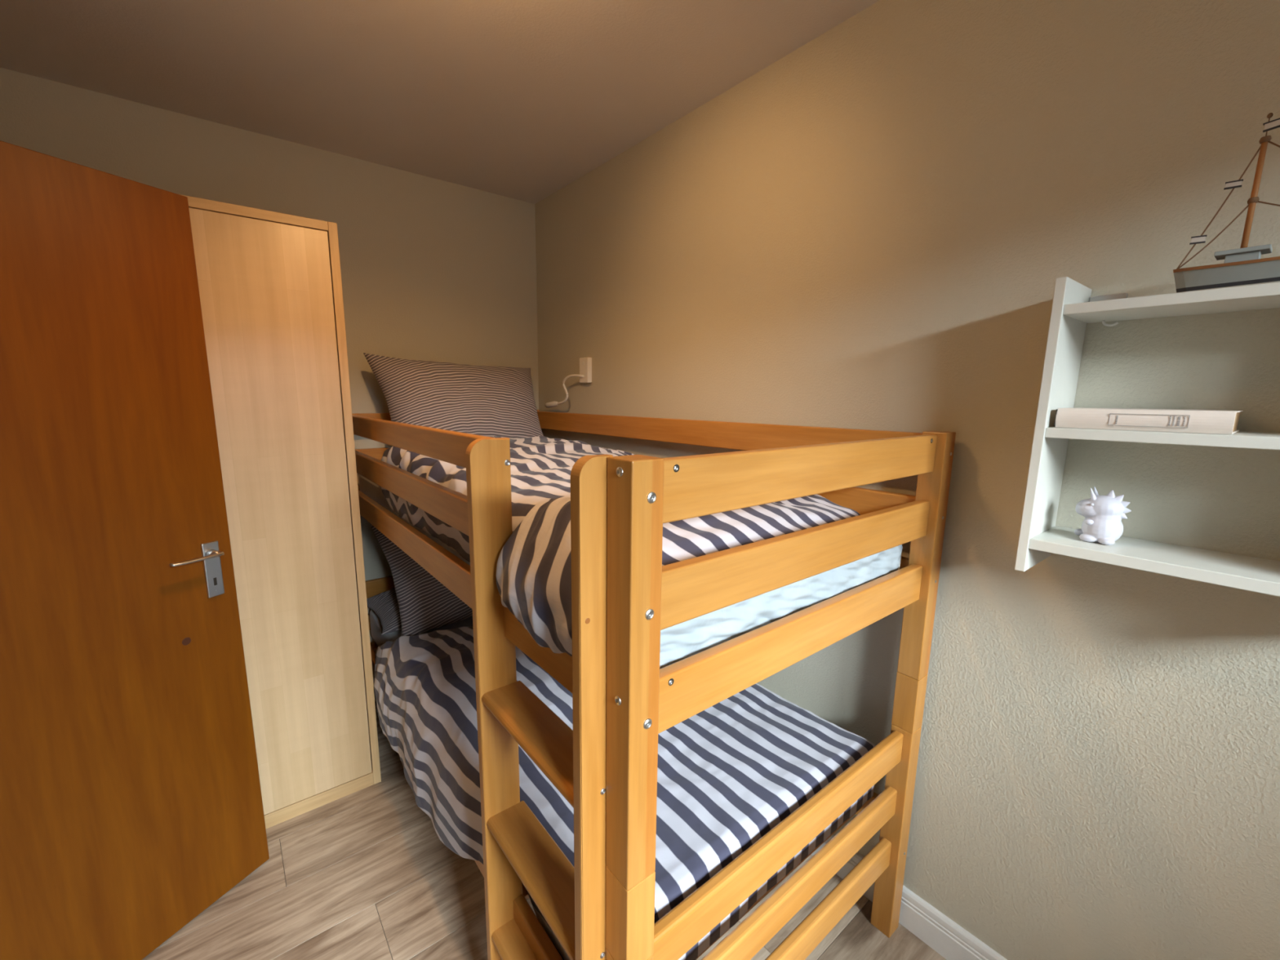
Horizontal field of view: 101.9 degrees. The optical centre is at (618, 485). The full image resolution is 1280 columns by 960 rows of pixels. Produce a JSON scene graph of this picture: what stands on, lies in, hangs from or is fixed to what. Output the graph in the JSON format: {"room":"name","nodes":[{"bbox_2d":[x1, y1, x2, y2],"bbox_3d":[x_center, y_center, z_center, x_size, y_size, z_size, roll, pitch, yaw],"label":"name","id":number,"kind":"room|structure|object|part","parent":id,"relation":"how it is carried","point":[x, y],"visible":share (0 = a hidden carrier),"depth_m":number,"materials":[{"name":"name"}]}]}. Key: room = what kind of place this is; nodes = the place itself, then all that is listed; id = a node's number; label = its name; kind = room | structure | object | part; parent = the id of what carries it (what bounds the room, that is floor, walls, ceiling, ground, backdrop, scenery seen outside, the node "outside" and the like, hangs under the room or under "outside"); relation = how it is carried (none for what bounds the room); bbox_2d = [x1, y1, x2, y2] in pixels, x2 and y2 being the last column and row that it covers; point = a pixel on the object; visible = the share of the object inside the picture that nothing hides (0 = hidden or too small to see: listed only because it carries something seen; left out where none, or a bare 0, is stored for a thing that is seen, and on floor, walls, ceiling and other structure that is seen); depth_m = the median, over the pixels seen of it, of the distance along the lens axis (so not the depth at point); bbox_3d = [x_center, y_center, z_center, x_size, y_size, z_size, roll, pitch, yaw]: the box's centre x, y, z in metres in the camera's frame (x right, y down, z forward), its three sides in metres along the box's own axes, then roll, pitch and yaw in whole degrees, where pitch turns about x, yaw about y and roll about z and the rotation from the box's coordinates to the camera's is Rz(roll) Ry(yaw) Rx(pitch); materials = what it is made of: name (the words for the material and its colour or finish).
{"room":"bedroom","nodes":[
{"label":"bedroom","id":0,"kind":"room"},
{"bbox_2d":[0,67,538,642],"bbox_3d":[-1.406,-0.149,2.279,2.320,2.475,0.120,-7,12,-37],"label":"wall","id":1,"kind":"structure","parent":0,"point":[432,269],"depth_m":2.30,"materials":[{"name":"beige paint"}]},
{"bbox_2d":[0,0,879,204],"bbox_3d":[-0.437,-1.093,0.211,3.320,0.100,4.270,-7,12,-37],"label":"ceiling","id":2,"kind":"structure","parent":0,"point":[519,100],"depth_m":1.57,"materials":[{"name":"white paint"}]},
{"bbox_2d":[142,699,946,959],"bbox_3d":[-0.456,1.455,0.649,3.320,0.120,4.270,-7,12,-37],"label":"floor","id":3,"kind":"structure","parent":0,"point":[366,873],"depth_m":1.53,"materials":[{"name":"wood"}]},
{"bbox_2d":[179,194,381,828],"bbox_3d":[-1.524,0.165,1.760,1.069,2.031,0.597,-7,12,-37],"label":"wardrobe","id":4,"kind":"object","parent":3,"relation":"on","point":[270,283],"visible":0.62,"depth_m":1.71,"materials":[{"name":"brown wood"}]},
{"bbox_3d":[-1.517,-0.822,1.590,1.015,0.028,0.596,-7,12,-37],"label":"panel","id":5,"kind":"part","parent":4,"relation":"part of","materials":[{"name":"brown wood"}]},
{"bbox_3d":[-1.110,0.114,2.072,0.026,2.031,0.597,-7,12,-37],"label":"panel","id":6,"kind":"part","parent":4,"relation":"part of","materials":[{"name":"brown wood"}]},
{"bbox_2d":[351,409,955,959],"bbox_3d":[-0.246,0.472,1.866,1.038,1.408,2.098,-7,12,-37],"label":"bunk bed","id":7,"kind":"object","parent":3,"relation":"on","point":[602,906],"visible":0.68,"depth_m":0.98,"materials":[{"name":"brown wood"}]},
{"bbox_3d":[-0.849,0.611,2.722,0.887,0.077,0.025,-7,12,-37],"label":"rail","id":8,"kind":"part","parent":7,"relation":"part of","materials":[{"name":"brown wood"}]},
{"bbox_3d":[-0.843,-0.315,2.563,0.887,0.089,0.025,-7,12,-37],"label":"rail","id":9,"kind":"part","parent":7,"relation":"part of","materials":[{"name":"brown wood"}]},
{"bbox_3d":[-0.844,-0.158,2.590,0.887,0.088,0.025,-7,12,-37],"label":"rail","id":10,"kind":"part","parent":7,"relation":"part of","materials":[{"name":"brown wood"}]},
{"bbox_3d":[-0.848,0.451,2.695,0.887,0.084,0.025,-7,12,-37],"label":"rail","id":11,"kind":"part","parent":7,"relation":"part of","materials":[{"name":"brown wood"}]},
{"bbox_3d":[-0.719,-0.016,1.662,0.025,0.083,1.596,-7,12,-37],"label":"guard rail","id":12,"kind":"part","parent":7,"relation":"part of","materials":[{"name":"brown wood"}]},
{"bbox_2d":[369,608,472,647],"bbox_3d":[-0.241,0.740,1.951,0.878,0.160,1.933,-7,12,-37],"label":"mattress","id":13,"kind":"object","parent":7,"relation":"on","point":[375,625],"visible":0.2,"depth_m":2.26,"materials":[{"name":"fabric"}]},
{"bbox_2d":[366,587,401,635],"bbox_3d":[-0.748,0.491,2.478,0.832,0.171,0.406,-7,12,-37],"label":"pillow","id":14,"kind":"object","parent":13,"relation":"on","point":[384,605],"visible":0.1,"depth_m":2.23,"materials":[{"name":"fabric"}]},
{"bbox_2d":[369,525,472,635],"bbox_3d":[-0.605,0.330,2.322,0.858,0.413,0.376,-7,12,-37],"label":"pillow","id":15,"kind":"object","parent":14,"relation":"on","point":[425,604],"visible":0.23,"depth_m":2.06,"materials":[{"name":"fabric"}]},
{"bbox_2d":[373,626,875,959],"bbox_3d":[-0.142,0.777,1.733,0.990,0.441,1.569,-7,12,-37],"label":"duvet","id":16,"kind":"object","parent":13,"relation":"on","point":[732,771],"visible":0.43,"depth_m":1.32,"materials":[{"name":"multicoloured fabric"}]},
{"bbox_3d":[-0.718,-0.163,1.637,0.025,0.074,1.596,-7,12,-37],"label":"guard rail","id":17,"kind":"part","parent":7,"relation":"part of","materials":[{"name":"brown wood"}]},
{"bbox_3d":[-0.602,0.179,1.539,0.025,0.086,1.986,-7,12,-37],"label":"rail","id":18,"kind":"part","parent":7,"relation":"part of","materials":[{"name":"brown wood"}]},
{"bbox_3d":[-0.607,0.880,1.659,0.025,0.088,1.986,-7,12,-37],"label":"rail","id":19,"kind":"part","parent":7,"relation":"part of","materials":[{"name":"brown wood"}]},
{"bbox_3d":[0.014,1.040,0.866,0.054,0.631,0.054,-7,12,-37],"label":"post","id":20,"kind":"part","parent":7,"relation":"part of","materials":[{"name":"brown wood"}]},
{"bbox_2d":[358,474,902,669],"bbox_3d":[-0.218,0.094,1.818,0.889,0.146,1.990,-7,12,-37],"label":"mattress","id":21,"kind":"object","parent":7,"relation":"on","point":[682,641],"visible":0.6,"depth_m":0.99,"materials":[{"name":"white fabric"}]},
{"bbox_2d":[363,352,543,438],"bbox_3d":[-0.704,-0.345,2.395,0.801,0.484,0.340,-7,12,-37],"label":"pillow","id":22,"kind":"object","parent":21,"relation":"on","point":[488,401],"visible":0.69,"depth_m":2.26,"materials":[{"name":"fabric"}]},
{"bbox_2d":[380,435,860,656],"bbox_3d":[-0.147,0.003,1.593,0.942,0.272,1.540,-7,12,-37],"label":"duvet","id":23,"kind":"object","parent":21,"relation":"on","point":[533,577],"visible":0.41,"depth_m":1.04,"materials":[{"name":"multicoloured fabric"}]},
{"bbox_3d":[0.020,0.273,0.734,0.054,0.627,0.054,-7,12,-37],"label":"post","id":24,"kind":"part","parent":7,"relation":"part of","materials":[{"name":"brown wood"}]},
{"bbox_3d":[0.149,-0.220,2.052,0.025,0.090,1.986,-7,12,-37],"label":"rail","id":25,"kind":"part","parent":7,"relation":"part of","materials":[{"name":"brown wood"}]},
{"bbox_3d":[0.387,0.733,1.107,0.887,0.084,0.025,-7,12,-37],"label":"rail","id":26,"kind":"part","parent":7,"relation":"part of","materials":[{"name":"brown wood"}]},
{"bbox_3d":[0.390,0.285,1.030,0.887,0.090,0.025,-7,12,-37],"label":"rail","id":27,"kind":"part","parent":7,"relation":"part of","materials":[{"name":"brown wood"}]},
{"bbox_3d":[0.392,0.123,1.002,0.887,0.088,0.025,-7,12,-37],"label":"rail","id":28,"kind":"part","parent":7,"relation":"part of","materials":[{"name":"brown wood"}]},
{"bbox_3d":[0.386,0.893,1.134,0.887,0.077,0.025,-7,12,-37],"label":"rail","id":29,"kind":"part","parent":7,"relation":"part of","materials":[{"name":"brown wood"}]},
{"bbox_3d":[0.393,-0.033,0.975,0.887,0.089,0.025,-7,12,-37],"label":"rail","id":30,"kind":"part","parent":7,"relation":"part of","materials":[{"name":"brown wood"}]},
{"bbox_3d":[0.385,1.050,1.161,0.887,0.078,0.025,-7,12,-37],"label":"rail","id":31,"kind":"part","parent":7,"relation":"part of","materials":[{"name":"brown wood"}]},
{"bbox_3d":[0.148,-0.064,2.079,0.025,0.089,1.986,-7,12,-37],"label":"rail","id":32,"kind":"part","parent":7,"relation":"part of","materials":[{"name":"brown wood"}]},
{"bbox_3d":[0.142,0.789,2.225,0.025,0.088,1.986,-7,12,-37],"label":"rail","id":33,"kind":"part","parent":7,"relation":"part of","materials":[{"name":"brown wood"}]},
{"bbox_3d":[0.762,0.949,1.431,0.054,0.631,0.054,-7,12,-37],"label":"post","id":34,"kind":"part","parent":7,"relation":"part of","materials":[{"name":"brown wood"}]},
{"bbox_3d":[0.147,0.098,2.107,0.025,0.090,1.986,-7,12,-37],"label":"rail","id":35,"kind":"part","parent":7,"relation":"part of","materials":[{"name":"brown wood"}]},
{"bbox_3d":[0.767,0.181,1.299,0.054,0.627,0.054,-7,12,-37],"label":"post","id":36,"kind":"part","parent":7,"relation":"part of","materials":[{"name":"brown wood"}]},
{"bbox_2d":[534,0,1279,959],"bbox_3d":[0.824,0.020,1.389,0.120,2.475,4.270,-7,12,-37],"label":"wall","id":37,"kind":"structure","parent":0,"point":[875,227],"depth_m":1.18,"materials":[{"name":"beige paint"}]},
{"bbox_2d":[545,357,591,408],"bbox_3d":[-0.264,-0.501,2.572,0.345,0.242,0.057,10,14,44],"label":"reading lamp","id":38,"kind":"object","parent":37,"relation":"attached to","point":[585,363],"visible":1,"depth_m":2.47,"materials":[{"name":"white plastic"}]},
{"bbox_2d":[811,835,1007,959],"bbox_3d":[0.753,1.189,1.561,0.015,0.112,4.000,-7,12,-37],"label":"baseboard","id":39,"kind":"structure","parent":37,"relation":"attached to","point":[943,935],"depth_m":1.41,"materials":[{"name":"white paint"}]},
{"bbox_2d":[1014,276,1279,596],"bbox_3d":[1.018,-0.080,0.864,0.181,0.559,0.483,-7,12,-37],"label":"wall shelf","id":40,"kind":"object","parent":37,"relation":"attached to","point":[1073,307],"visible":0.97,"depth_m":0.95,"materials":[{"name":"white paint"}]},
{"bbox_3d":[0.876,-0.112,1.046,0.181,0.559,0.016,-7,12,-37],"label":"panel","id":41,"kind":"part","parent":40,"relation":"part of","materials":[{"name":"white paint"}]},
{"bbox_2d":[1074,486,1131,545],"bbox_3d":[0.929,0.060,0.998,0.061,0.107,0.079,-7,12,-37],"label":"figurine","id":42,"kind":"object","parent":40,"relation":"on","point":[1102,524],"visible":1,"depth_m":0.98,"materials":[{"name":"white ceramic"}]},
{"bbox_2d":[1053,407,1243,434],"bbox_3d":[0.955,-0.120,0.943,0.156,0.036,0.221,-7,12,-37],"label":"book","id":43,"kind":"object","parent":40,"relation":"on","point":[1179,420],"visible":1,"depth_m":0.89,"materials":[{"name":"grey paper"}]},
{"bbox_2d":[1107,413,1190,428],"bbox_3d":[0.902,-0.110,0.885,0.001,0.021,0.097,-7,12,-37],"label":"print","id":44,"kind":"object","parent":43,"relation":"on","point":[1115,420],"depth_m":0.88,"materials":[{"name":"grey paper"}]},
{"bbox_2d":[1173,112,1279,293],"bbox_3d":[1.045,-0.432,0.765,0.066,0.266,0.294,-7,12,-37],"label":"boat","id":45,"kind":"object","parent":40,"relation":"on","point":[1243,265],"visible":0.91,"depth_m":0.82,"materials":[{"name":"white paint"}]},
{"bbox_3d":[1.045,-0.345,0.780,0.066,0.010,0.294,-7,12,-37],"label":"deck rail","id":46,"kind":"part","parent":45,"relation":"part of","materials":[{"name":"wood"}]},
{"bbox_3d":[-1.246,0.398,0.333,0.132,2.060,0.990,-7,12,-37],"label":"door frame","id":47,"kind":"structure","parent":0,"visible":0},
{"bbox_2d":[0,140,269,959],"bbox_3d":[-1.284,0.297,1.113,0.098,1.977,0.860,5,11,23],"label":"door","id":48,"kind":"structure","parent":47,"relation":"attached to","point":[131,797],"depth_m":1.25,"materials":[{"name":"brown wood"}]},
{"bbox_3d":[-1.133,0.201,1.387,0.053,0.026,0.128,5,11,23],"label":"lever handle","id":49,"kind":"part","parent":48,"relation":"part of","materials":[{"name":"metal"}]}
]}

